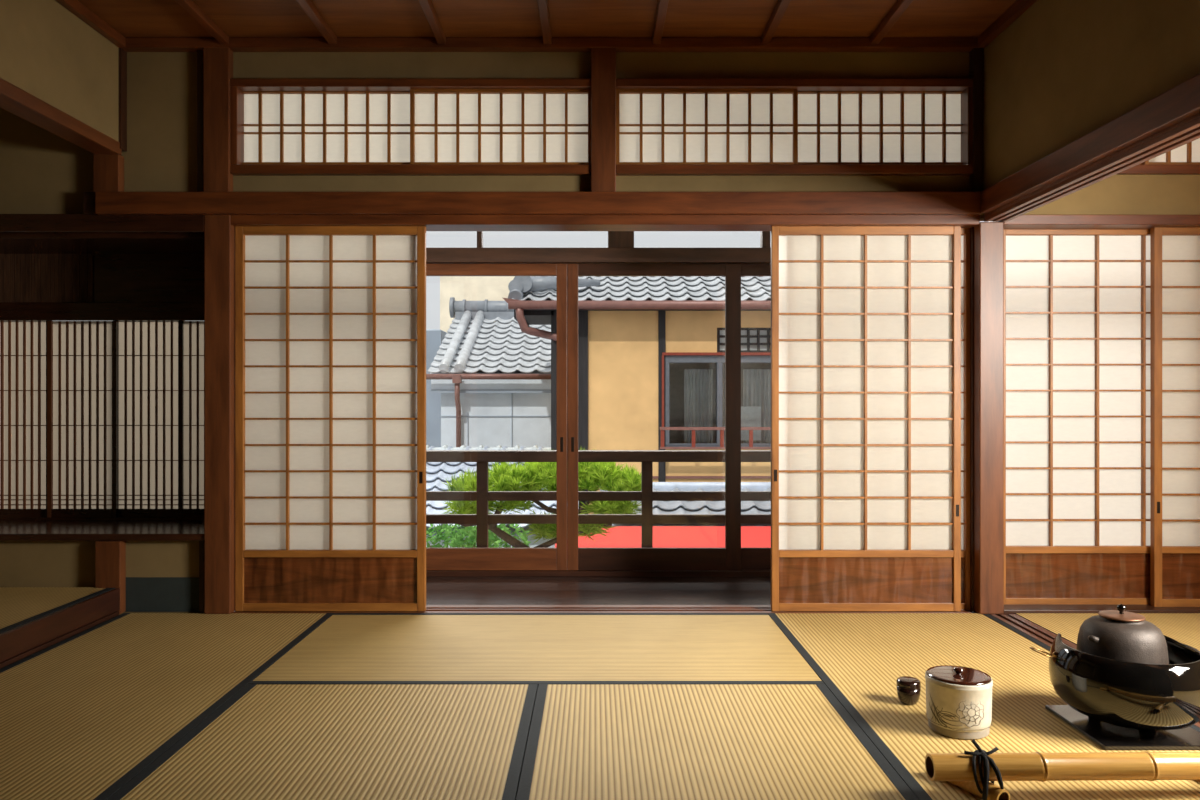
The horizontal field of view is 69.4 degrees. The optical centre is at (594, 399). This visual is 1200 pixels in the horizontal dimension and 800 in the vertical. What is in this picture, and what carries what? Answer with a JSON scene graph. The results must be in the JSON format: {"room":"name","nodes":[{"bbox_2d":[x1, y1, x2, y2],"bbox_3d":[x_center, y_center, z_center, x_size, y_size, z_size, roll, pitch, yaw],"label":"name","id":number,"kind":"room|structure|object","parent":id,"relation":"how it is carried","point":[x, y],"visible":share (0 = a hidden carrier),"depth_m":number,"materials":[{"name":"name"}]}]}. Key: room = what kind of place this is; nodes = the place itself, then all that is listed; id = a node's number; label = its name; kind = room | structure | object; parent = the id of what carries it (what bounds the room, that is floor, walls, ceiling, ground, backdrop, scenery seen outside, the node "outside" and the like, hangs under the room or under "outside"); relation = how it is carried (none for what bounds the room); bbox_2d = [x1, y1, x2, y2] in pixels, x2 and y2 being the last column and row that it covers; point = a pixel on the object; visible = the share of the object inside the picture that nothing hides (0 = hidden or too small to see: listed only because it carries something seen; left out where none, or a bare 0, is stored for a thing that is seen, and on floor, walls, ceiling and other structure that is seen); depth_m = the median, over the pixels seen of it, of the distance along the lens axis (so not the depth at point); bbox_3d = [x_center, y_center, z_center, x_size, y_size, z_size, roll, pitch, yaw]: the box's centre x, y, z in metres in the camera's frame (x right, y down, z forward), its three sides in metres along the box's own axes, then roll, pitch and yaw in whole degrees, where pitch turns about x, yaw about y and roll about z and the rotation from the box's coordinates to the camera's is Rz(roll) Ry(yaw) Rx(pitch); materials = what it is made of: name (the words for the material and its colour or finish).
{"room":"traditional dwelling","nodes":[
{"label":"traditional dwelling","id":0,"kind":"room"},
{"bbox_2d":[0,0,118,141],"bbox_3d":[-2.139,-0.300,0.560,0.100,2.580,6.520,0,0,0],"label":"wall","id":1,"kind":"structure","parent":0,"point":[49,53],"depth_m":3.39,"materials":[{"name":"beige paint"}]},
{"bbox_2d":[0,78,121,154],"bbox_3d":[-2.139,-1.105,2.785,0.110,0.054,2.070,0,0,0],"label":"timber","id":2,"kind":"structure","parent":1,"relation":"attached to","point":[13,99],"depth_m":3.38,"materials":[{"name":"brown wood"}]},
{"bbox_2d":[119,48,126,151],"bbox_3d":[-2.093,-1.330,3.825,0.031,0.452,0.049,0,0,0],"label":"timber","id":3,"kind":"structure","parent":1,"relation":"attached to","point":[122,54],"depth_m":3.82,"materials":[{"name":"brown wood"}]},
{"bbox_2d":[78,0,1016,43],"bbox_3d":[0.550,-1.588,0.600,7.700,0.064,6.599,0,0,0],"label":"ceiling","id":4,"kind":"structure","parent":0,"point":[221,20],"depth_m":3.61,"materials":[{"name":"brown wood"}]},
{"bbox_2d":[55,0,124,47],"bbox_3d":[-2.071,-1.567,0.550,0.035,0.044,6.500,0,0,0],"label":"timber","id":5,"kind":"structure","parent":4,"relation":"attached to","point":[78,9],"depth_m":3.56,"materials":[{"name":"brown wood"}]},
{"bbox_2d":[118,37,983,51],"bbox_3d":[-0.188,-1.567,3.821,3.802,0.044,0.057,0,0,0],"label":"timber","id":6,"kind":"structure","parent":4,"relation":"attached to","point":[132,44],"depth_m":3.79,"materials":[{"name":"brown wood"}]},
{"bbox_2d":[978,0,1036,47],"bbox_3d":[1.696,-1.567,0.550,0.035,0.044,6.500,0,0,0],"label":"timber","id":7,"kind":"structure","parent":4,"relation":"attached to","point":[1019,7],"depth_m":3.56,"materials":[{"name":"brown wood"}]},
{"bbox_2d":[0,52,1199,614],"bbox_3d":[0.550,-0.410,3.885,7.700,2.800,0.070,0,0,0],"label":"wall","id":8,"kind":"structure","parent":0,"point":[42,172],"depth_m":3.85,"materials":[{"name":"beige paint"}]},
{"bbox_2d":[83,192,95,213],"bbox_3d":[-2.215,-0.866,3.822,0.053,0.096,0.054,0,0,0],"label":"timber","id":9,"kind":"structure","parent":8,"relation":"attached to","point":[88,197],"depth_m":3.79,"materials":[{"name":"brown wood"}]},
{"bbox_2d":[0,234,203,253],"bbox_3d":[-2.455,-0.735,4.101,1.491,0.030,0.499,0,0,0],"label":"timber","id":10,"kind":"structure","parent":8,"relation":"attached to","point":[9,243],"depth_m":3.98,"materials":[{"name":"brown wood"}]},
{"bbox_2d":[0,214,203,233],"bbox_3d":[-2.457,-0.778,3.825,1.486,0.078,0.049,0,0,0],"label":"timber","id":11,"kind":"structure","parent":8,"relation":"attached to","point":[9,223],"depth_m":3.80,"materials":[{"name":"brown wood"}]},
{"bbox_2d":[93,154,123,191],"bbox_3d":[-2.145,-0.994,3.825,0.112,0.172,0.049,0,0,0],"label":"timber","id":12,"kind":"structure","parent":8,"relation":"attached to","point":[108,169],"depth_m":3.80,"materials":[{"name":"brown wood"}]},
{"bbox_2d":[95,541,125,613],"bbox_3d":[-2.137,0.780,3.825,0.110,0.319,0.049,0,0,0],"label":"timber","id":13,"kind":"structure","parent":8,"relation":"attached to","point":[110,556],"depth_m":3.80,"materials":[{"name":"brown wood"}]},
{"bbox_2d":[125,577,198,611],"bbox_3d":[-1.914,0.864,3.847,0.340,0.152,0.004,0,0,0],"label":"baseboard","id":14,"kind":"structure","parent":8,"relation":"attached to","point":[143,594],"depth_m":3.85,"materials":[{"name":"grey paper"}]},
{"bbox_2d":[197,50,202,191],"bbox_3d":[-1.740,-1.237,3.834,0.026,0.635,0.029,0,0,0],"label":"timber","id":15,"kind":"structure","parent":8,"relation":"attached to","point":[199,52],"depth_m":3.82,"materials":[{"name":"brown wood"}]},
{"bbox_2d":[199,541,203,611],"bbox_3d":[-1.738,0.781,3.840,0.022,0.318,0.019,0,0,0],"label":"timber","id":16,"kind":"structure","parent":8,"relation":"attached to","point":[201,543],"depth_m":3.83,"materials":[{"name":"brown wood"}]},
{"bbox_2d":[203,48,232,191],"bbox_3d":[-1.661,-1.249,3.825,0.114,0.682,0.049,0,0,0],"label":"timber","id":17,"kind":"structure","parent":8,"relation":"attached to","point":[217,62],"depth_m":3.80,"materials":[{"name":"brown wood"}]},
{"bbox_2d":[204,215,234,613],"bbox_3d":[-1.657,0.061,3.880,0.114,1.758,0.160,0,0,0],"label":"timber","id":18,"kind":"structure","parent":8,"relation":"attached to","point":[219,234],"depth_m":3.80,"materials":[{"name":"brown wood"}]},
{"bbox_2d":[230,87,243,164],"bbox_3d":[-1.590,-1.209,3.868,0.031,0.344,0.105,0,0,0],"label":"timber","id":19,"kind":"structure","parent":8,"relation":"attached to","point":[236,95],"depth_m":3.81,"materials":[{"name":"brown wood"}]},
{"bbox_2d":[230,79,590,91],"bbox_3d":[-0.810,-1.398,3.866,1.589,0.035,0.108,0,0,0],"label":"timber","id":20,"kind":"structure","parent":8,"relation":"attached to","point":[245,85],"depth_m":3.81,"materials":[{"name":"brown wood"}]},
{"bbox_2d":[230,165,590,175],"bbox_3d":[-0.810,-1.017,3.866,1.589,0.040,0.108,0,0,0],"label":"timber","id":21,"kind":"structure","parent":8,"relation":"attached to","point":[236,170],"depth_m":3.81,"materials":[{"name":"brown wood"}]},
{"bbox_2d":[242,92,409,164],"bbox_3d":[-1.210,-1.228,3.884,0.805,0.349,0.022,0,0,0],"label":"screen","id":22,"kind":"object","parent":21,"relation":"attached to","point":[281,128],"visible":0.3,"depth_m":3.89,"materials":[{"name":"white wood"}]},
{"bbox_2d":[410,89,590,164],"bbox_3d":[-0.415,-1.219,3.856,0.808,0.346,0.022,0,0,0],"label":"screen","id":23,"kind":"object","parent":21,"relation":"attached to","point":[448,126],"visible":0.81,"depth_m":3.86,"materials":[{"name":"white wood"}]},
{"bbox_2d":[95,192,981,214],"bbox_3d":[-0.242,-0.860,3.809,3.866,0.096,0.079,0,0,0],"label":"timber","id":24,"kind":"structure","parent":8,"relation":"attached to","point":[106,203],"depth_m":3.77,"materials":[{"name":"brown wood"}]},
{"bbox_2d":[591,48,615,191],"bbox_3d":[0.040,-1.249,3.825,0.110,0.682,0.049,0,0,0],"label":"timber","id":25,"kind":"structure","parent":8,"relation":"attached to","point":[603,60],"depth_m":3.80,"materials":[{"name":"brown wood"}]},
{"bbox_2d":[231,215,979,230],"bbox_3d":[0.046,-0.793,3.882,3.295,0.044,0.155,0,0,0],"label":"timber","id":26,"kind":"structure","parent":8,"relation":"attached to","point":[431,222],"depth_m":3.81,"materials":[{"name":"brown wood"}]},
{"bbox_2d":[616,79,972,91],"bbox_3d":[0.887,-1.398,3.866,1.585,0.035,0.108,0,0,0],"label":"timber","id":27,"kind":"structure","parent":8,"relation":"attached to","point":[802,85],"depth_m":3.81,"materials":[{"name":"brown wood"}]},
{"bbox_2d":[616,165,972,175],"bbox_3d":[0.887,-1.017,3.866,1.585,0.040,0.108,0,0,0],"label":"timber","id":28,"kind":"structure","parent":8,"relation":"attached to","point":[621,170],"depth_m":3.81,"materials":[{"name":"brown wood"}]},
{"bbox_2d":[616,89,796,164],"bbox_3d":[0.497,-1.219,3.856,0.808,0.346,0.022,0,0,0],"label":"screen","id":29,"kind":"object","parent":28,"relation":"attached to","point":[654,126],"visible":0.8,"depth_m":3.86,"materials":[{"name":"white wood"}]},
{"bbox_2d":[797,91,961,164],"bbox_3d":[1.286,-1.228,3.884,0.787,0.349,0.022,0,0,0],"label":"screen","id":30,"kind":"object","parent":28,"relation":"on","point":[834,128],"visible":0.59,"depth_m":3.89,"materials":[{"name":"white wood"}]},
{"bbox_2d":[961,87,972,164],"bbox_3d":[1.663,-1.209,3.868,0.035,0.344,0.105,0,0,0],"label":"timber","id":31,"kind":"structure","parent":8,"relation":"attached to","point":[967,94],"depth_m":3.82,"materials":[{"name":"brown wood"}]},
{"bbox_2d":[989,215,1199,228],"bbox_3d":[2.724,-0.796,3.905,1.835,0.044,0.170,0,0,0],"label":"timber","id":32,"kind":"structure","parent":8,"relation":"attached to","point":[1023,221],"depth_m":3.82,"materials":[{"name":"brown wood"}]},
{"bbox_2d":[1118,165,1199,174],"bbox_3d":[2.987,-1.022,3.875,1.327,0.040,0.090,0,0,0],"label":"timber","id":33,"kind":"structure","parent":8,"relation":"attached to","point":[1138,169],"depth_m":3.83,"materials":[{"name":"brown wood"}]},
{"bbox_2d":[1142,138,1199,164],"bbox_3d":[2.844,-1.224,3.871,0.780,0.348,0.022,0,0,0],"label":"screen","id":34,"kind":"object","parent":33,"relation":"on","point":[1189,153],"visible":0.29,"depth_m":3.88,"materials":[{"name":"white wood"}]},
{"bbox_2d":[426,576,977,612],"bbox_3d":[1.385,0.976,4.585,6.030,0.048,1.226,0,0,0],"label":"floor","id":35,"kind":"structure","parent":0,"point":[440,590],"depth_m":4.33,"materials":[{"name":"brown wood"}]},
{"bbox_2d":[426,450,770,547],"bbox_3d":[0.650,0.624,5.060,5.100,0.656,0.100,0,0,0],"label":"veranda railing","id":36,"kind":"object","parent":35,"relation":"on","point":[482,495],"visible":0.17,"depth_m":5.04,"materials":[{"name":"brown wood"}]},
{"bbox_2d":[426,569,770,575],"bbox_3d":[1.385,0.938,4.730,6.030,0.028,0.120,0,0,0],"label":"timber","id":37,"kind":"structure","parent":35,"relation":"on","point":[743,572],"depth_m":4.67,"materials":[{"name":"brown wood"}]},
{"bbox_2d":[426,264,566,569],"bbox_3d":[-0.631,0.092,4.705,0.964,1.663,0.033,0,0,0],"label":"glazed door","id":38,"kind":"structure","parent":37,"relation":"on","point":[436,558],"depth_m":4.69,"materials":[{"name":"brown wood"}]},
{"bbox_2d":[567,264,740,569],"bbox_3d":[0.323,0.092,4.705,0.941,1.663,0.033,0,0,0],"label":"glazed door","id":39,"kind":"structure","parent":37,"relation":"on","point":[729,557],"depth_m":4.69,"materials":[{"name":"brown wood"}]},
{"bbox_2d":[741,264,770,568],"bbox_3d":[1.193,0.093,4.746,0.950,1.677,0.032,0,0,0],"label":"glazed door","id":40,"kind":"structure","parent":37,"relation":"on","point":[751,558],"depth_m":4.73,"materials":[{"name":"brown wood"}]},
{"bbox_2d":[983,0,1199,189],"bbox_3d":[1.759,-1.250,0.560,0.090,0.680,6.520,0,0,0],"label":"wall","id":41,"kind":"structure","parent":0,"point":[1063,70],"depth_m":3.10,"materials":[{"name":"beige paint"}]},
{"bbox_2d":[969,48,982,191],"bbox_3d":[1.685,-1.231,3.825,0.040,0.632,0.049,0,0,0],"label":"timber","id":42,"kind":"structure","parent":41,"relation":"attached to","point":[976,54],"depth_m":3.80,"materials":[{"name":"brown wood"}]},
{"bbox_2d":[984,112,1199,221],"bbox_3d":[1.759,-0.846,0.550,0.100,0.127,6.500,0,0,0],"label":"timber","id":43,"kind":"structure","parent":41,"relation":"attached to","point":[1181,133],"depth_m":2.95,"materials":[{"name":"brown wood"}]},
{"bbox_2d":[981,73,1199,212],"bbox_3d":[1.696,-0.860,0.534,0.035,0.096,6.468,0,0,0],"label":"timber","id":44,"kind":"structure","parent":43,"relation":"attached to","point":[1181,102],"depth_m":2.87,"materials":[{"name":"brown wood"}]},
{"bbox_3d":[0.550,1.026,0.635,7.700,0.068,6.670,0,0,0],"label":"floor","id":45,"kind":"structure","parent":0,"visible":0},
{"bbox_2d":[0,611,118,668],"bbox_3d":[-2.122,0.958,2.775,0.074,0.064,2.050,0,0,0],"label":"timber","id":46,"kind":"structure","parent":45,"relation":"on","point":[99,621],"depth_m":3.36,"materials":[{"name":"brown wood"}]},
{"bbox_2d":[0,613,333,799],"bbox_3d":[-1.612,0.964,2.865,0.927,0.051,1.907,0,0,0],"label":"mat","id":47,"kind":"object","parent":45,"relation":"on","point":[82,715],"visible":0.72,"depth_m":2.81,"materials":[{"name":"beige wicker"}]},
{"bbox_2d":[107,684,537,799],"bbox_3d":[-0.666,0.964,1.910,0.958,0.051,1.907,0,0,0],"label":"mat","id":48,"kind":"object","parent":45,"relation":"on","point":[267,741],"visible":0.87,"depth_m":2.36,"materials":[{"name":"beige wicker"}]},
{"bbox_2d":[249,613,823,684],"bbox_3d":[-0.192,0.964,3.342,1.907,0.051,0.953,0,0,0],"label":"mat","id":49,"kind":"object","parent":45,"relation":"on","point":[347,648],"visible":0.73,"depth_m":3.26,"materials":[{"name":"beige wicker"}]},
{"bbox_2d":[232,605,970,612],"bbox_3d":[0.029,0.965,3.896,3.273,0.051,0.148,0,0,0],"label":"timber","id":50,"kind":"structure","parent":45,"relation":"on","point":[429,608],"depth_m":3.88,"materials":[{"name":"brown wood"}]},
{"bbox_2d":[235,226,425,610],"bbox_3d":[-1.174,0.075,3.859,0.844,1.727,0.031,0,0,0],"label":"screen","id":51,"kind":"object","parent":50,"relation":"on","point":[330,321],"visible":0.86,"depth_m":3.87,"materials":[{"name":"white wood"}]},
{"bbox_2d":[771,226,960,610],"bbox_3d":[1.208,0.075,3.859,0.839,1.727,0.031,0,0,0],"label":"screen","id":52,"kind":"object","parent":50,"relation":"on","point":[866,320],"visible":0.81,"depth_m":3.87,"materials":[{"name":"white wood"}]},
{"bbox_2d":[961,228,969,609],"bbox_3d":[1.275,0.075,3.900,0.840,1.738,0.030,0,0,0],"label":"screen","id":53,"kind":"object","parent":50,"relation":"on","point":[965,232],"visible":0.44,"depth_m":3.89,"materials":[{"name":"orange wood"}]},
{"bbox_2d":[516,684,918,799],"bbox_3d":[0.288,0.964,1.910,0.947,0.051,1.907,0,0,0],"label":"mat","id":54,"kind":"object","parent":45,"relation":"on","point":[585,741],"visible":1,"depth_m":2.36,"materials":[{"name":"beige wicker"}]},
{"bbox_2d":[768,613,1199,799],"bbox_3d":[1.249,0.964,2.865,0.970,0.051,1.907,0,0,0],"label":"mat","id":55,"kind":"object","parent":45,"relation":"on","point":[860,658],"visible":0.64,"depth_m":2.82,"materials":[{"name":"beige wicker"}]},
{"bbox_2d":[896,676,920,704],"bbox_3d":[0.974,0.902,2.687,0.072,0.074,0.072,0,0,0],"label":"caddy","id":56,"kind":"object","parent":55,"relation":"on","point":[908,688],"visible":1,"depth_m":2.66,"materials":[{"name":"brown ceramic"}]},
{"bbox_2d":[925,665,992,739],"bbox_3d":[1.038,0.851,2.470,0.179,0.176,0.179,0,0,0],"label":"jar","id":57,"kind":"object","parent":55,"relation":"on","point":[958,698],"visible":1,"depth_m":2.40,"materials":[{"name":"beige ceramic"}]},
{"bbox_2d":[974,222,1003,613],"bbox_3d":[1.744,0.079,3.880,0.105,1.722,0.160,0,0,0],"label":"timber","id":58,"kind":"structure","parent":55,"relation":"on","point":[988,236],"depth_m":3.80,"materials":[{"name":"brown wood"}]},
{"bbox_2d":[970,227,973,610],"bbox_3d":[1.702,0.080,3.908,0.033,1.725,0.095,0,0,0],"label":"timber","id":59,"kind":"structure","parent":58,"relation":"attached to","point":[971,228],"depth_m":3.86,"materials":[{"name":"brown wood"}]},
{"bbox_2d":[925,739,1199,799],"bbox_3d":[1.225,0.871,2.079,0.871,0.138,0.199,0,0,0],"label":"bamboo pole","id":60,"kind":"object","parent":55,"relation":"on","point":[972,772],"visible":1,"depth_m":2.02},
{"bbox_2d":[1045,705,1199,749],"bbox_3d":[1.530,0.933,2.478,0.320,0.012,0.312,0,0,0],"label":"board","id":61,"kind":"object","parent":55,"relation":"on","point":[1107,736],"visible":0.61,"depth_m":2.39,"materials":[{"name":"black paint"}]},
{"bbox_2d":[1030,633,1199,737],"bbox_3d":[1.528,0.809,2.478,0.406,0.236,0.406,0,0,-35],"label":"brazier","id":62,"kind":"object","parent":61,"relation":"on","point":[1148,698],"visible":0.92,"depth_m":2.33,"materials":[{"name":"black paint"}]},
{"bbox_2d":[1076,604,1168,663],"bbox_3d":[1.508,0.695,2.478,0.235,0.221,0.227,0,0,0],"label":"kettle","id":63,"kind":"object","parent":62,"relation":"in","point":[1119,634],"visible":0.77,"depth_m":2.41,"materials":[{"name":"brown metal"}]},
{"bbox_2d":[990,614,1199,727],"bbox_3d":[1.792,0.965,0.550,0.115,0.051,6.500,0,0,0],"label":"timber","id":64,"kind":"structure","parent":45,"relation":"on","point":[1018,622],"depth_m":3.54,"materials":[{"name":"brown wood"}]},
{"bbox_2d":[995,604,1199,615],"bbox_3d":[3.053,0.959,3.906,2.494,0.062,0.168,0,0,0],"label":"timber","id":65,"kind":"structure","parent":45,"relation":"on","point":[1008,608],"depth_m":3.85,"materials":[{"name":"brown wood"}]},
{"bbox_2d":[1004,229,1149,603],"bbox_3d":[2.289,0.070,3.945,0.953,1.743,0.030,0,0,0],"label":"screen","id":66,"kind":"object","parent":65,"relation":"on","point":[1077,301],"visible":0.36,"depth_m":3.96,"materials":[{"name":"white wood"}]},
{"bbox_2d":[1150,227,1199,606],"bbox_3d":[2.978,0.072,3.899,0.931,1.727,0.031,0,0,0],"label":"screen","id":67,"kind":"object","parent":65,"relation":"on","point":[1174,251],"visible":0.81,"depth_m":3.91,"materials":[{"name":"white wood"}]},
{"bbox_2d":[1015,613,1199,650],"bbox_3d":[2.329,0.964,2.865,0.953,0.051,1.907,0,0,0],"label":"mat","id":68,"kind":"object","parent":45,"relation":"on","point":[1184,628],"visible":0.35,"depth_m":3.64,"materials":[{"name":"beige wicker"}]},
{"bbox_3d":[-2.679,0.887,2.800,1.041,0.065,2.100,0,0,0],"label":"floor","id":69,"kind":"structure","parent":0,"visible":0},
{"bbox_2d":[0,587,114,633],"bbox_3d":[-2.636,0.839,2.835,1.066,0.031,1.967,0,0,0],"label":"mat","id":70,"kind":"object","parent":69,"relation":"on","point":[19,606],"visible":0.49,"depth_m":3.56,"materials":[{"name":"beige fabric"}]},
{"bbox_2d":[0,588,119,662],"bbox_3d":[-2.120,0.874,2.775,0.078,0.097,2.050,0,0,0],"label":"timber","id":71,"kind":"structure","parent":69,"relation":"attached to","point":[16,641],"depth_m":3.35,"materials":[{"name":"brown wood"}]},
{"bbox_3d":[-3.225,-0.081,4.135,0.050,1.339,0.430,0,0,0],"label":"wall","id":72,"kind":"structure","parent":0,"visible":0},
{"bbox_2d":[0,302,203,320],"bbox_3d":[-2.458,-0.434,4.270,1.485,0.088,0.060,0,0,0],"label":"timber","id":73,"kind":"structure","parent":72,"relation":"attached to","point":[9,311],"depth_m":4.24,"materials":[{"name":"brown wood"}]},
{"bbox_2d":[0,254,203,301],"bbox_3d":[-2.445,-0.599,4.271,1.410,0.242,0.018,0,0,0],"label":"wooden panel","id":74,"kind":"object","parent":73,"relation":"attached to","point":[23,277],"visible":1,"depth_m":4.27,"materials":[{"name":"brown wood"}]},
{"bbox_3d":[-1.645,-0.405,4.570,0.030,2.810,0.440,0,0,0],"label":"wall","id":75,"kind":"structure","parent":0,"visible":0},
{"bbox_2d":[426,248,770,263],"bbox_3d":[1.385,-0.781,4.725,6.030,0.078,0.130,0,0,0],"label":"timber","id":76,"kind":"structure","parent":75,"relation":"attached to","point":[433,255],"depth_m":4.66,"materials":[{"name":"brown wood"}]},
{"bbox_2d":[477,231,482,247],"bbox_3d":[-0.623,-1.250,4.710,0.027,0.858,0.060,0,0,0],"label":"timber","id":77,"kind":"structure","parent":76,"relation":"on","point":[479,233],"depth_m":4.68,"materials":[{"name":"brown wood"}]},
{"bbox_2d":[608,231,633,247],"bbox_3d":[0.143,-1.250,4.710,0.141,0.858,0.060,0,0,0],"label":"timber","id":78,"kind":"structure","parent":76,"relation":"on","point":[616,239],"depth_m":4.68,"materials":[{"name":"brown wood"}]},
{"bbox_2d":[760,231,769,247],"bbox_3d":[0.929,-1.250,4.710,0.043,0.858,0.060,0,0,0],"label":"timber","id":79,"kind":"structure","parent":76,"relation":"on","point":[764,235],"depth_m":4.68,"materials":[{"name":"brown wood"}]},
{"label":"outside","id":80,"kind":"structure","parent":0,"visible":0},
{"bbox_3d":[0.000,4.040,32.800,60.000,0.200,54.400,0,0,0],"label":"ground","id":81,"kind":"structure","parent":80,"visible":0},
{"bbox_2d":[426,329,446,446],"bbox_3d":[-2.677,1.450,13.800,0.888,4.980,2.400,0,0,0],"label":"building","id":82,"kind":"structure","parent":81,"relation":"on","point":[434,338],"depth_m":12.60,"materials":[{"name":"grey paint"}]},
{"bbox_2d":[440,276,514,331],"bbox_3d":[-1.007,0.700,16.950,3.695,6.480,2.100,0,0,0],"label":"building","id":83,"kind":"structure","parent":81,"relation":"on","point":[470,288],"depth_m":16.00,"materials":[{"name":"beige paint"}]},
{"bbox_2d":[426,524,530,547],"bbox_3d":[-1.224,1.581,7.640,1.364,1.071,0.475,0,0,0],"label":"leafy shrub","id":84,"kind":"object","parent":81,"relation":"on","point":[456,539],"visible":0.27,"depth_m":7.56,"materials":[{"name":"green plant"}]},
{"bbox_2d":[426,297,550,446],"bbox_3d":[-1.274,1.221,12.290,1.649,5.438,3.620,0,0,0],"label":"house","id":85,"kind":"structure","parent":81,"relation":"on","point":[492,378],"depth_m":10.72,"materials":[{"name":"grey tile"}]},
{"bbox_2d":[441,448,640,547],"bbox_3d":[-0.363,1.371,6.884,1.706,2.020,0.931,0,0,0],"label":"pine tree","id":86,"kind":"object","parent":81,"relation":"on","point":[536,476],"visible":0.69,"depth_m":6.74,"materials":[{"name":"green plant"}]},
{"bbox_2d":[503,276,770,513],"bbox_3d":[1.768,1.161,9.482,5.437,5.557,1.435,0,0,0],"label":"house","id":87,"kind":"structure","parent":81,"relation":"on","point":[651,349],"depth_m":9.00,"materials":[{"name":"paint"}]},
{"bbox_2d":[426,445,578,547],"bbox_3d":[-0.993,1.020,8.826,1.922,1.041,1.748,0,0,0],"label":"roof","id":88,"kind":"structure","parent":87,"relation":"attached to","point":[437,473],"depth_m":8.80,"materials":[{"name":"tile"}]},
{"bbox_2d":[600,482,770,525],"bbox_3d":[1.756,1.087,8.515,3.400,0.505,0.871,0,0,0],"label":"roof","id":89,"kind":"structure","parent":87,"relation":"attached to","point":[659,507],"depth_m":8.42,"materials":[{"name":"tile"}]},
{"bbox_2d":[684,369,770,442],"bbox_3d":[1.447,0.066,9.110,1.010,0.776,0.030,0,0,0],"label":"curtain","id":90,"kind":"object","parent":87,"relation":"hanging from","point":[698,383],"depth_m":9.11,"materials":[{"name":"grey fabric"}]},
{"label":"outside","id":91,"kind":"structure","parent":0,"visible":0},
{"bbox_2d":[555,526,770,547],"bbox_3d":[1.444,1.407,7.795,3.600,0.465,0.530,0,0,0],"label":"awning","id":92,"kind":"object","parent":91,"point":[621,536],"visible":0.11,"depth_m":7.88,"materials":[{"name":"fabric"}]},
{"bbox_3d":[-1.665,-0.081,4.157,0.050,1.339,0.385,0,0,0],"label":"wall","id":93,"kind":"structure","parent":0,"visible":0},
{"bbox_2d":[0,520,203,540],"bbox_3d":[-2.402,0.604,4.080,1.597,0.031,0.540,0,0,0],"label":"shelf","id":94,"kind":"object","parent":93,"relation":"attached to","point":[10,530],"visible":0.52,"depth_m":3.91,"materials":[{"name":"brown wood"}]},
{"bbox_2d":[0,517,203,519],"bbox_3d":[-2.458,0.587,4.270,1.485,0.020,0.040,0,0,0],"label":"timber","id":95,"kind":"structure","parent":94,"relation":"on","point":[1,518],"depth_m":4.25,"materials":[{"name":"brown wood"}]},
{"bbox_2d":[0,321,46,516],"bbox_3d":[-2.856,0.095,4.287,0.336,0.970,0.022,0,0,0],"label":"slatted screen","id":96,"kind":"object","parent":95,"relation":"on","point":[23,344],"visible":0.81,"depth_m":4.29,"materials":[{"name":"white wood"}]},
{"bbox_2d":[47,321,117,516],"bbox_3d":[-2.519,0.095,4.263,0.339,0.965,0.022,0,0,0],"label":"slatted screen","id":97,"kind":"object","parent":95,"relation":"on","point":[82,356],"visible":1,"depth_m":4.27,"materials":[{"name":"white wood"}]},
{"bbox_2d":[118,321,177,516],"bbox_3d":[-2.205,0.095,4.287,0.346,0.970,0.022,0,0,0],"label":"slatted screen","id":98,"kind":"object","parent":95,"relation":"on","point":[147,350],"visible":0.83,"depth_m":4.29,"materials":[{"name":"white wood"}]},
{"bbox_2d":[178,321,203,516],"bbox_3d":[-1.878,0.095,4.263,0.334,0.965,0.022,0,0,0],"label":"slatted screen","id":99,"kind":"object","parent":95,"relation":"on","point":[190,333],"visible":0.42,"depth_m":4.27,"materials":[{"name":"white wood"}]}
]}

